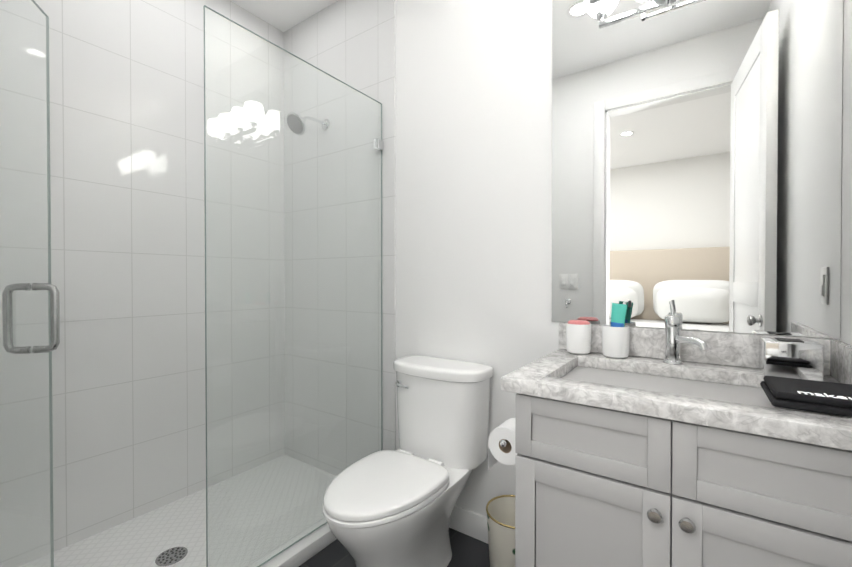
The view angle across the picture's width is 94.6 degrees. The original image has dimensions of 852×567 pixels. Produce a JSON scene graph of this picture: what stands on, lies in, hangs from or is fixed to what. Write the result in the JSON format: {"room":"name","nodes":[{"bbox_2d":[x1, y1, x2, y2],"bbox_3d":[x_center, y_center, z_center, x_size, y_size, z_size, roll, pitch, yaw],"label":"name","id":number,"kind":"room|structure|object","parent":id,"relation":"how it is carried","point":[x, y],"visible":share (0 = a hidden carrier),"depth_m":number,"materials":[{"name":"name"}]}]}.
{"room":"bathroom","nodes":[
{"label":"bathroom","id":0,"kind":"room"},
{"bbox_2d":[230,0,337,31],"bbox_3d":[-0.327,-1.648,1.159,2.770,0.100,1.820,0,1,35],"label":"ceiling","id":1,"kind":"structure","parent":0,"point":[283,15],"depth_m":2.31,"materials":[{"name":"white paint"}]},
{"bbox_2d":[299,528,489,566],"bbox_3d":[-0.327,1.182,1.185,2.770,0.080,1.820,0,1,35],"label":"floor","id":2,"kind":"structure","parent":0,"point":[468,551],"depth_m":1.64,"materials":[{"name":"tile"}]},
{"bbox_2d":[19,455,335,566],"bbox_3d":[-1.038,1.126,1.679,0.782,0.022,1.564,0,1,35],"label":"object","id":3,"kind":"structure","parent":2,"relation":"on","point":[146,539],"depth_m":1.81,"materials":[{"name":"tile"}]},
{"bbox_2d":[155,547,187,565],"bbox_3d":[-1.039,1.113,1.606,0.112,0.004,0.112,0,1,35],"label":"shower drain","id":4,"kind":"object","parent":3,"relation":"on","point":[171,556],"visible":1,"depth_m":1.60,"materials":[{"name":"silver metal"}]},
{"bbox_2d":[246,517,335,566],"bbox_3d":[-0.676,1.109,1.427,0.100,0.060,1.564,0,1,35],"label":"curb","id":5,"kind":"object","parent":2,"relation":"on","point":[303,550],"depth_m":1.62,"materials":[{"name":"white stone"}]},
{"bbox_2d":[203,5,383,566],"bbox_3d":[-0.486,0.071,1.690,0.032,2.009,0.896,0,1,35],"label":"glass panel","id":6,"kind":"object","parent":5,"relation":"on","point":[378,144],"visible":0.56,"depth_m":1.57,"materials":[{"name":"grey"}]},
{"bbox_2d":[322,355,493,566],"bbox_3d":[-0.086,0.744,1.519,0.454,0.790,0.726,0,1,35],"label":"toilet","id":7,"kind":"object","parent":2,"relation":"on","point":[388,508],"visible":1,"depth_m":1.52,"materials":[{"name":"white ceramic"}]},
{"bbox_2d":[486,495,514,566],"bbox_3d":[0.342,1.005,1.515,0.221,0.265,0.221,0,1,35],"label":"trash can","id":8,"kind":"object","parent":2,"relation":"on","point":[500,510],"visible":0.62,"depth_m":1.47,"materials":[{"name":"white metal"}]},
{"bbox_2d":[488,301,851,566],"bbox_3d":[0.642,0.601,1.118,0.860,1.083,0.569,0,1,35],"label":"bathroom vanity","id":9,"kind":"object","parent":2,"relation":"on","point":[672,444],"visible":0.98,"depth_m":0.92,"materials":[{"name":"grey wood"}]},
{"bbox_2d":[501,323,851,450],"bbox_3d":[0.681,0.226,1.091,0.769,0.137,0.564,0,1,35],"label":"countertop","id":10,"kind":"structure","parent":9,"relation":"on","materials":[{"name":"stone"}]},
{"bbox_2d":[566,320,591,354],"bbox_3d":[0.555,0.194,1.429,0.088,0.119,0.088,0,1,35],"label":"cup","id":11,"kind":"object","parent":10,"relation":"on","point":[579,337],"visible":0.98,"depth_m":1.39,"materials":[{"name":"white ceramic"}]},
{"bbox_2d":[602,302,629,358],"bbox_3d":[0.655,0.159,1.357,0.088,0.190,0.088,0,1,35],"label":"cup","id":12,"kind":"object","parent":10,"relation":"on","point":[616,338],"visible":1,"depth_m":1.33,"materials":[{"name":"white ceramic"}]},
{"bbox_2d":[663,301,708,364],"bbox_3d":[0.805,0.157,1.223,0.120,0.198,0.106,0,1,35],"label":"faucet","id":13,"kind":"object","parent":10,"relation":"on","point":[673,338],"depth_m":1.24,"materials":[{"name":"silver metal"}]},
{"bbox_2d":[759,336,823,380],"bbox_3d":[1.013,0.206,1.096,0.118,0.100,0.120,0,1,35],"label":"box","id":14,"kind":"object","parent":10,"relation":"on","point":[795,358],"visible":0.88,"depth_m":1.05,"materials":[{"name":"silver metal"}]},
{"bbox_2d":[760,376,851,416],"bbox_3d":[0.849,0.242,0.854,0.170,0.033,0.195,0,1,35],"label":"towel","id":15,"kind":"object","parent":10,"relation":"on","point":[832,398],"visible":1,"depth_m":0.82,"materials":[{"name":"black fabric"}]},
{"bbox_2d":[395,0,843,516],"bbox_3d":[0.158,-0.235,1.870,2.770,2.740,0.120,0,1,35],"label":"wall","id":16,"kind":"structure","parent":0,"point":[474,181],"depth_m":1.75,"materials":[{"name":"white paint"}]},
{"bbox_2d":[284,0,395,475],"bbox_3d":[-0.534,-0.248,2.273,0.917,2.720,0.008,0,1,35],"label":"wall tile","id":17,"kind":"structure","parent":16,"relation":"attached to","point":[351,43],"depth_m":2.23,"materials":[{"name":"white tile"}]},
{"bbox_2d":[286,112,329,135],"bbox_3d":[-0.655,-0.886,2.192,0.124,0.148,0.252,0,1,35],"label":"shower head","id":18,"kind":"object","parent":17,"relation":"attached to","point":[290,118],"depth_m":2.13},
{"bbox_2d":[449,505,488,543],"bbox_3d":[0.181,1.081,1.784,0.830,0.110,0.014,0,1,35],"label":"baseboard","id":19,"kind":"structure","parent":16,"relation":"attached to","point":[469,522],"depth_m":1.76,"materials":[{"name":"white paint"}]},
{"bbox_2d":[552,0,842,338],"bbox_3d":[0.829,-0.584,1.323,0.803,1.472,0.004,0,1,35],"label":"mirror","id":20,"kind":"object","parent":16,"relation":"attached to","point":[696,161],"visible":0.89,"depth_m":1.28,"materials":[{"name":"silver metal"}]},
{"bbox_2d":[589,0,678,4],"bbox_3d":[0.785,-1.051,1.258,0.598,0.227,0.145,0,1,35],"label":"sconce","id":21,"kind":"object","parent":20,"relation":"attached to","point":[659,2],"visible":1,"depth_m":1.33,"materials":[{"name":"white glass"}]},
{"bbox_2d":[840,0,851,344],"bbox_3d":[0.726,-0.221,0.366,0.120,2.740,1.700,0,1,35],"label":"wall","id":22,"kind":"structure","parent":0,"point":[846,283],"depth_m":1.06,"materials":[{"name":"white paint"}]},
{"bbox_3d":[-1.184,-0.224,0.732,1.625,2.740,0.120,0,1,35],"label":"wall","id":23,"kind":"structure","parent":0,"visible":0},
{"bbox_3d":[-1.432,-0.237,0.982,0.917,2.720,0.008,0,1,35],"label":"wall tile","id":24,"kind":"structure","parent":23,"relation":"attached to","visible":0},
{"bbox_2d":[0,0,59,566],"bbox_3d":[-1.215,0.071,1.086,0.515,1.998,0.368,0,1,35],"label":"shower glass door","id":25,"kind":"structure","parent":24,"relation":"attached to","point":[53,305],"depth_m":1.27,"materials":[{"name":"grey"}]},
{"bbox_3d":[-1.450,-0.235,1.879,0.120,2.740,1.700,0,1,35],"label":"wall","id":26,"kind":"structure","parent":0,"visible":0},
{"bbox_2d":[0,0,284,566],"bbox_3d":[-1.363,-0.245,1.891,0.008,2.720,1.580,0,1,35],"label":"wall tile","id":27,"kind":"structure","parent":26,"relation":"attached to","point":[126,80],"depth_m":1.87,"materials":[{"name":"white tile"}]}
]}

